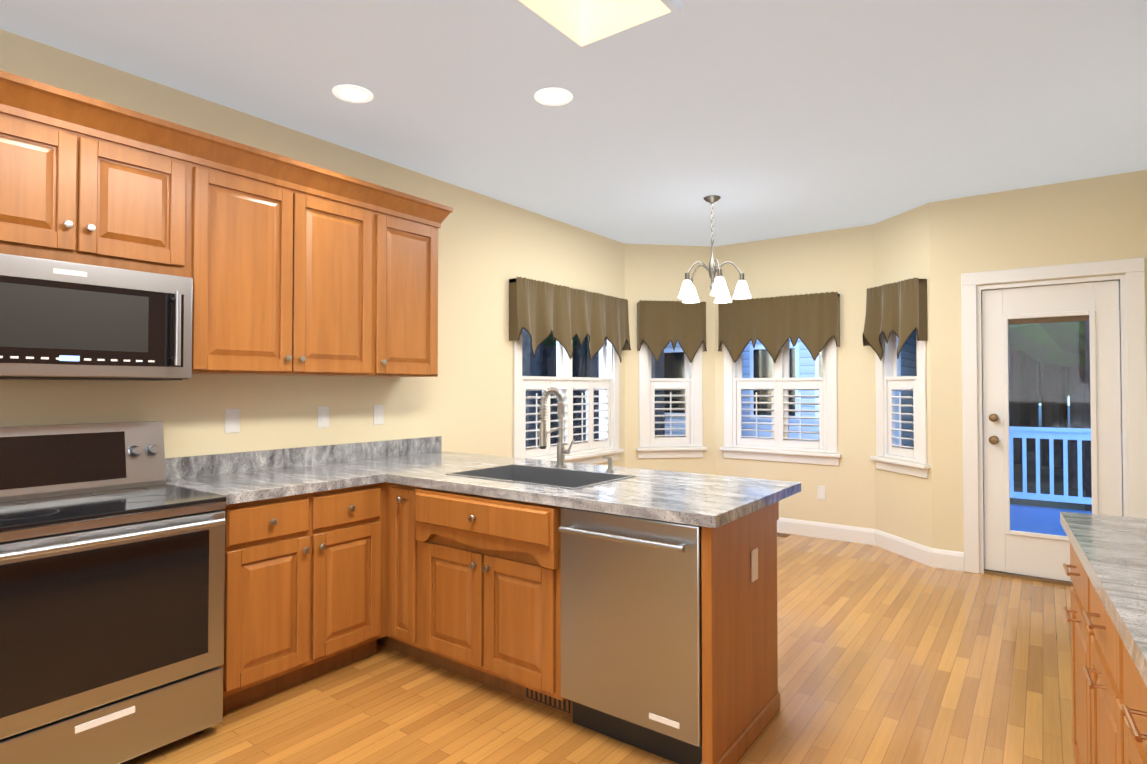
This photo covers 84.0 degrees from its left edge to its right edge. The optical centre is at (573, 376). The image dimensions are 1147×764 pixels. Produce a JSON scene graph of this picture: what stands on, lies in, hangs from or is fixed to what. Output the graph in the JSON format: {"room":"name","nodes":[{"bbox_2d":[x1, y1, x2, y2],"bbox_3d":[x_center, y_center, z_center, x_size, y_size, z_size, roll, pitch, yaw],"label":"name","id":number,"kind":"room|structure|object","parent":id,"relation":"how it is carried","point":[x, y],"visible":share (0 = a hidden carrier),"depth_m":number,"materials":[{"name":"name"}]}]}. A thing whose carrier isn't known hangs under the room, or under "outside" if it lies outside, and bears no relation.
{"room":"kitchen","nodes":[
{"label":"kitchen","id":0,"kind":"room"},
{"bbox_2d":[0,29,624,466],"bbox_3d":[-2.012,0.020,2.895,0.150,2.740,8.250,-1,-1,36],"label":"wall","id":1,"kind":"structure","parent":0,"point":[488,249],"depth_m":3.79,"materials":[{"name":"beige paint"}]},
{"bbox_2d":[0,70,195,281],"bbox_3d":[-2.002,-0.737,2.499,0.348,0.622,0.784,-1,-1,36],"label":"upper cabinet","id":2,"kind":"object","parent":1,"relation":"attached to","point":[84,180],"depth_m":2.43,"materials":[{"name":"brown wood"}]},
{"bbox_2d":[0,253,192,380],"bbox_3d":[-1.958,-0.203,2.458,0.456,0.429,0.768,-1,-1,36],"label":"microwave","id":3,"kind":"object","parent":2,"relation":"attached to","point":[61,320],"visible":1,"depth_m":2.38,"materials":[{"name":"grey metal"}]},
{"bbox_2d":[225,409,239,432],"bbox_3d":[-1.701,0.220,3.179,0.007,0.120,0.072,-1,-1,36],"label":"electrical outlet plate","id":4,"kind":"object","parent":1,"relation":"attached to","point":[232,420],"depth_m":3.18,"materials":[{"name":"white plastic"}]},
{"bbox_2d":[192,130,391,376],"bbox_3d":[-1.471,-0.523,3.216,0.348,1.025,1.005,-1,-1,36],"label":"upper cabinet","id":5,"kind":"object","parent":1,"relation":"attached to","point":[290,266],"depth_m":3.05,"materials":[{"name":"brown wood"}]},
{"bbox_2d":[317,406,328,427],"bbox_3d":[-1.405,0.227,3.581,0.008,0.120,0.072,-1,-1,36],"label":"electrical outlet plate","id":6,"kind":"object","parent":1,"relation":"attached to","point":[323,411],"depth_m":3.58,"materials":[{"name":"white plastic"}]},
{"bbox_2d":[374,405,383,424],"bbox_3d":[-1.185,0.232,3.879,0.007,0.120,0.072,-1,-1,36],"label":"electrical outlet plate","id":7,"kind":"object","parent":1,"relation":"attached to","point":[378,409],"depth_m":3.88,"materials":[{"name":"white plastic"}]},
{"bbox_2d":[388,190,443,376],"bbox_3d":[-1.101,-0.515,3.718,0.348,1.025,0.539,-1,-1,36],"label":"upper cabinet","id":8,"kind":"object","parent":1,"relation":"attached to","point":[413,348],"depth_m":3.68,"materials":[{"name":"brown wood"}]},
{"bbox_2d":[513,331,623,463],"bbox_3d":[-0.057,0.043,5.498,0.200,1.476,1.550,-1,-1,36],"label":"double window","id":9,"kind":"structure","parent":1,"relation":"in","point":[566,383],"depth_m":5.49,"materials":[{"name":"white paint"}]},
{"bbox_2d":[509,277,630,362],"bbox_3d":[0.043,-0.443,5.432,0.153,0.612,1.599,-1,-1,36],"label":"valance","id":10,"kind":"object","parent":1,"relation":"attached to","point":[539,312],"visible":1,"depth_m":5.24,"materials":[{"name":"brown fabric"}]},
{"bbox_2d":[0,0,1146,246],"bbox_3d":[0.020,-1.415,2.011,4.800,0.100,9.500,-1,-1,36],"label":"ceiling","id":11,"kind":"structure","parent":0,"point":[772,118],"depth_m":3.03,"materials":[{"name":"white paint"}]},
{"bbox_2d":[332,85,372,102],"bbox_3d":[-1.050,-1.345,3.035,0.183,0.005,0.183,0,-1,-9],"label":"recessed light","id":12,"kind":"object","parent":11,"relation":"in","point":[350,93],"depth_m":3.02,"materials":[{"name":"white"}]},
{"bbox_2d":[534,88,572,105],"bbox_3d":[-0.096,-1.345,3.065,0.183,0.005,0.183,0,-1,-9],"label":"recessed light","id":13,"kind":"object","parent":11,"relation":"in","point":[545,96],"depth_m":3.05,"materials":[{"name":"white"}]},
{"bbox_2d":[509,0,680,51],"bbox_3d":[-0.180,-1.391,1.848,0.438,0.215,1.288,-1,-1,36],"label":"fluorescent ceiling light","id":14,"kind":"object","parent":11,"relation":"attached to","point":[580,25],"visible":1,"depth_m":2.36,"materials":[{"name":"translucent white plastic diffuser"}]},
{"bbox_2d":[678,195,751,302],"bbox_3d":[1.031,-0.946,4.710,0.535,0.748,0.520,-1,-1,36],"label":"pendant chandelier","id":15,"kind":"object","parent":11,"relation":"hanging from","point":[718,289],"visible":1,"depth_m":4.62,"materials":[{"name":"white glass"}]},
{"bbox_2d":[120,532,1074,763],"bbox_3d":[0.020,1.414,1.964,4.800,0.080,9.500,-1,-1,36],"label":"floor","id":16,"kind":"structure","parent":0,"point":[885,656],"depth_m":2.75,"materials":[{"name":"brown wood"}]},
{"bbox_2d":[0,421,226,763],"bbox_3d":[-1.825,0.785,2.343,0.732,1.190,0.776,-1,-1,36],"label":"range","id":17,"kind":"object","parent":16,"relation":"on","point":[112,572],"visible":1,"depth_m":2.23,"materials":[{"name":"grey metal"}]},
{"bbox_2d":[220,484,384,712],"bbox_3d":[-1.415,0.954,3.032,0.629,0.875,0.815,-1,-1,36],"label":"base cabinet","id":18,"kind":"object","parent":16,"relation":"on","point":[338,555],"depth_m":2.80,"materials":[{"name":"brown wood"}]},
{"bbox_2d":[166,452,544,503],"bbox_3d":[-1.028,0.501,3.308,0.894,0.040,1.705,-1,-1,36],"label":"countertop","id":19,"kind":"structure","parent":18,"relation":"on","point":[418,469],"depth_m":3.08,"materials":[{"name":"grey stone"}]},
{"bbox_2d":[545,470,800,527],"bbox_3d":[0.459,0.491,2.693,0.710,0.040,0.930,-1,-1,36],"label":"countertop","id":20,"kind":"structure","parent":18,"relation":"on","point":[703,500],"depth_m":2.50,"materials":[{"name":"grey stone"}]},
{"bbox_2d":[446,464,634,488],"bbox_3d":[-0.165,0.585,3.083,0.788,0.223,0.488,-1,-1,36],"label":"sink basin","id":21,"kind":"object","parent":20,"relation":"in","point":[555,477],"visible":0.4,"depth_m":3.29,"materials":[{"name":"grey metal"}]},
{"bbox_2d":[539,387,613,471],"bbox_3d":[0.010,0.266,3.250,0.360,0.429,0.202,-1,-1,36],"label":"pull-down faucet","id":22,"kind":"object","parent":20,"relation":"on","point":[562,451],"visible":1,"depth_m":3.35,"materials":[{"name":"silver metal"}]},
{"bbox_2d":[393,478,516,653],"bbox_3d":[-0.625,0.959,3.342,0.205,0.875,0.660,-1,-1,36],"label":"base cabinet","id":23,"kind":"object","parent":16,"relation":"on","point":[442,501],"depth_m":2.90,"materials":[{"name":"brown wood"}]},
{"bbox_2d":[405,504,572,717],"bbox_3d":[-0.211,1.054,3.013,0.850,0.675,0.696,-1,-1,36],"label":"base cabinet","id":24,"kind":"object","parent":16,"relation":"on","point":[483,589],"depth_m":2.73,"materials":[{"name":"brown wood"}]},
{"bbox_2d":[558,507,701,763],"bbox_3d":[0.359,0.948,2.566,0.594,0.872,0.696,-1,-1,36],"label":"dishwasher","id":25,"kind":"object","parent":16,"relation":"on","point":[631,632],"visible":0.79,"depth_m":2.31,"materials":[{"name":"grey metal"}]},
{"bbox_2d":[777,533,789,536],"bbox_3d":[1.807,1.436,5.837,0.320,0.007,0.115,-1,-1,36],"label":"floor vent","id":26,"kind":"object","parent":16,"relation":"in","point":[782,535],"visible":0.35,"depth_m":5.75,"materials":[{"name":"brown wood"}]},
{"bbox_2d":[1064,607,1067,620],"bbox_3d":[1.824,0.932,1.698,0.770,0.875,0.632,-1,-1,36],"label":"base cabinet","id":27,"kind":"object","parent":16,"relation":"on","point":[1065,609],"depth_m":1.95,"materials":[{"name":"brown wood"}]},
{"bbox_2d":[1068,619,1075,763],"bbox_3d":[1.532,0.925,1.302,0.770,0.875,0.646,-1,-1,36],"label":"base cabinet","id":28,"kind":"object","parent":16,"relation":"on","point":[1073,653],"depth_m":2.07,"materials":[{"name":"brown wood"}]},
{"bbox_2d":[1076,687,1087,763],"bbox_3d":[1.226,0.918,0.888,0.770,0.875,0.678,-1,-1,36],"label":"base cabinet","id":29,"kind":"object","parent":16,"relation":"on","point":[1081,758],"depth_m":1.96,"materials":[{"name":"brown wood"}]},
{"bbox_2d":[1060,511,1146,763],"bbox_3d":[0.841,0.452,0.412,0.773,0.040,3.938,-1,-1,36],"label":"kitchen island","id":30,"kind":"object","parent":29,"relation":"on","point":[1108,565],"depth_m":1.52,"materials":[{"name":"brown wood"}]},
{"bbox_2d":[624,244,715,474],"bbox_3d":[0.939,0.077,6.314,1.039,2.740,0.150,0,-1,-9],"label":"wall","id":31,"kind":"structure","parent":0,"point":[655,272],"depth_m":6.25,"materials":[{"name":"beige paint"}]},
{"bbox_2d":[636,341,706,458],"bbox_3d":[0.943,0.056,6.284,0.700,1.476,0.200,0,-1,-9],"label":"bay window","id":32,"kind":"structure","parent":31,"relation":"in","point":[652,444],"depth_m":6.24,"materials":[{"name":"white paint"}]},
{"bbox_2d":[637,300,706,362],"bbox_3d":[0.960,-0.436,6.185,0.680,0.601,0.122,0,-1,-9],"label":"valance","id":33,"kind":"object","parent":31,"relation":"attached to","point":[661,325],"visible":1,"depth_m":6.16,"materials":[{"name":"brown fabric"}]},
{"bbox_2d":[751,548,757,581],"bbox_3d":[0.696,0.723,2.447,0.005,0.120,0.060,-1,-1,36],"label":"electrical outlet plate","id":34,"kind":"object","parent":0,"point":[754,553],"depth_m":2.44,"materials":[{"name":"white plastic"}]},
{"bbox_2d":[715,225,874,528],"bbox_3d":[2.033,0.071,5.939,1.450,2.740,0.150,-1,-1,36],"label":"wall","id":35,"kind":"structure","parent":0,"point":[840,261],"depth_m":5.66,"materials":[{"name":"beige paint"}]},
{"bbox_2d":[718,292,839,363],"bbox_3d":[1.863,-0.430,5.890,1.114,0.622,0.137,-1,-1,36],"label":"valance","id":36,"kind":"object","parent":35,"relation":"attached to","point":[773,325],"visible":1,"depth_m":5.84,"materials":[{"name":"brown fabric"}]},
{"bbox_2d":[720,337,841,465],"bbox_3d":[1.932,0.051,5.976,1.115,1.476,0.200,-1,-1,36],"label":"bay window","id":37,"kind":"structure","parent":35,"relation":"in","point":[780,383],"depth_m":5.93,"materials":[{"name":"white paint"}]},
{"bbox_2d":[817,486,825,499],"bbox_3d":[2.215,1.036,5.689,0.072,0.120,0.007,-1,-1,36],"label":"electrical outlet plate","id":38,"kind":"object","parent":35,"relation":"attached to","point":[821,490],"depth_m":5.69,"materials":[{"name":"white plastic"}]},
{"bbox_2d":[873,203,931,547],"bbox_3d":[2.700,0.058,5.168,0.150,2.740,0.718,0,-1,-10],"label":"wall","id":39,"kind":"structure","parent":0,"point":[903,506],"depth_m":5.07,"materials":[{"name":"beige paint"}]},
{"bbox_2d":[862,277,927,360],"bbox_3d":[2.557,-0.443,5.119,0.145,0.623,0.619,0,-1,-10],"label":"valance","id":40,"kind":"object","parent":39,"relation":"attached to","point":[898,309],"visible":1,"depth_m":5.07,"materials":[{"name":"brown fabric"}]},
{"bbox_2d":[870,331,930,477],"bbox_3d":[2.676,0.036,5.133,0.200,1.476,0.640,0,-1,-10],"label":"bay window","id":41,"kind":"structure","parent":39,"relation":"in","point":[892,383],"depth_m":5.19,"materials":[{"name":"cream paint"},{"name":"white paint"}]},
{"bbox_2d":[929,170,1146,551],"bbox_3d":[3.327,0.045,4.426,1.470,2.740,0.150,-1,-1,36],"label":"wall","id":42,"kind":"structure","parent":0,"point":[1101,218],"depth_m":4.59,"materials":[{"name":"beige paint"}]},
{"bbox_2d":[777,517,963,570],"bbox_3d":[1.573,1.343,4.155,4.098,0.135,3.229,-1,-1,36],"label":"baseboard","id":43,"kind":"structure","parent":42,"relation":"attached to","point":[938,558],"depth_m":5.38,"materials":[{"name":"white paint"}]},
{"bbox_2d":[961,257,1146,585],"bbox_3d":[3.295,0.328,4.419,1.010,2.175,0.184,-1,-1,36],"label":"exterior door","id":44,"kind":"structure","parent":42,"relation":"in","point":[1113,307],"depth_m":4.40,"materials":[{"name":"white paint"}]},
{"label":"outside","id":45,"kind":"structure","parent":0,"visible":0},
{"bbox_2d":[557,399,1084,510],"bbox_3d":[9.099,2.192,17.809,120.000,0.200,120.000,-1,-1,36],"label":"ground","id":46,"kind":"structure","parent":45,"point":[1045,482],"depth_m":12.14,"materials":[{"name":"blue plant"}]},
{"bbox_2d":[664,329,916,448],"bbox_3d":[5.870,-2.356,16.538,6.400,8.850,8.800,-1,-1,36],"label":"neighbor house","id":47,"kind":"structure","parent":46,"relation":"on","point":[751,352],"depth_m":13.02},
{"bbox_2d":[522,315,1091,510],"bbox_3d":[8.118,-7.826,14.944,70.438,19.751,55.826,-1,-1,36],"label":"trees","id":48,"kind":"object","parent":46,"relation":"on","point":[1034,351],"depth_m":11.58,"materials":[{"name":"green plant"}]},
{"bbox_2d":[1009,426,1091,535],"bbox_3d":[5.518,1.176,5.062,3.820,1.400,3.495,-1,-1,36],"label":"deck","id":49,"kind":"object","parent":46,"relation":"on","point":[1032,512],"depth_m":7.11,"materials":[{"name":"blue"}]}
]}

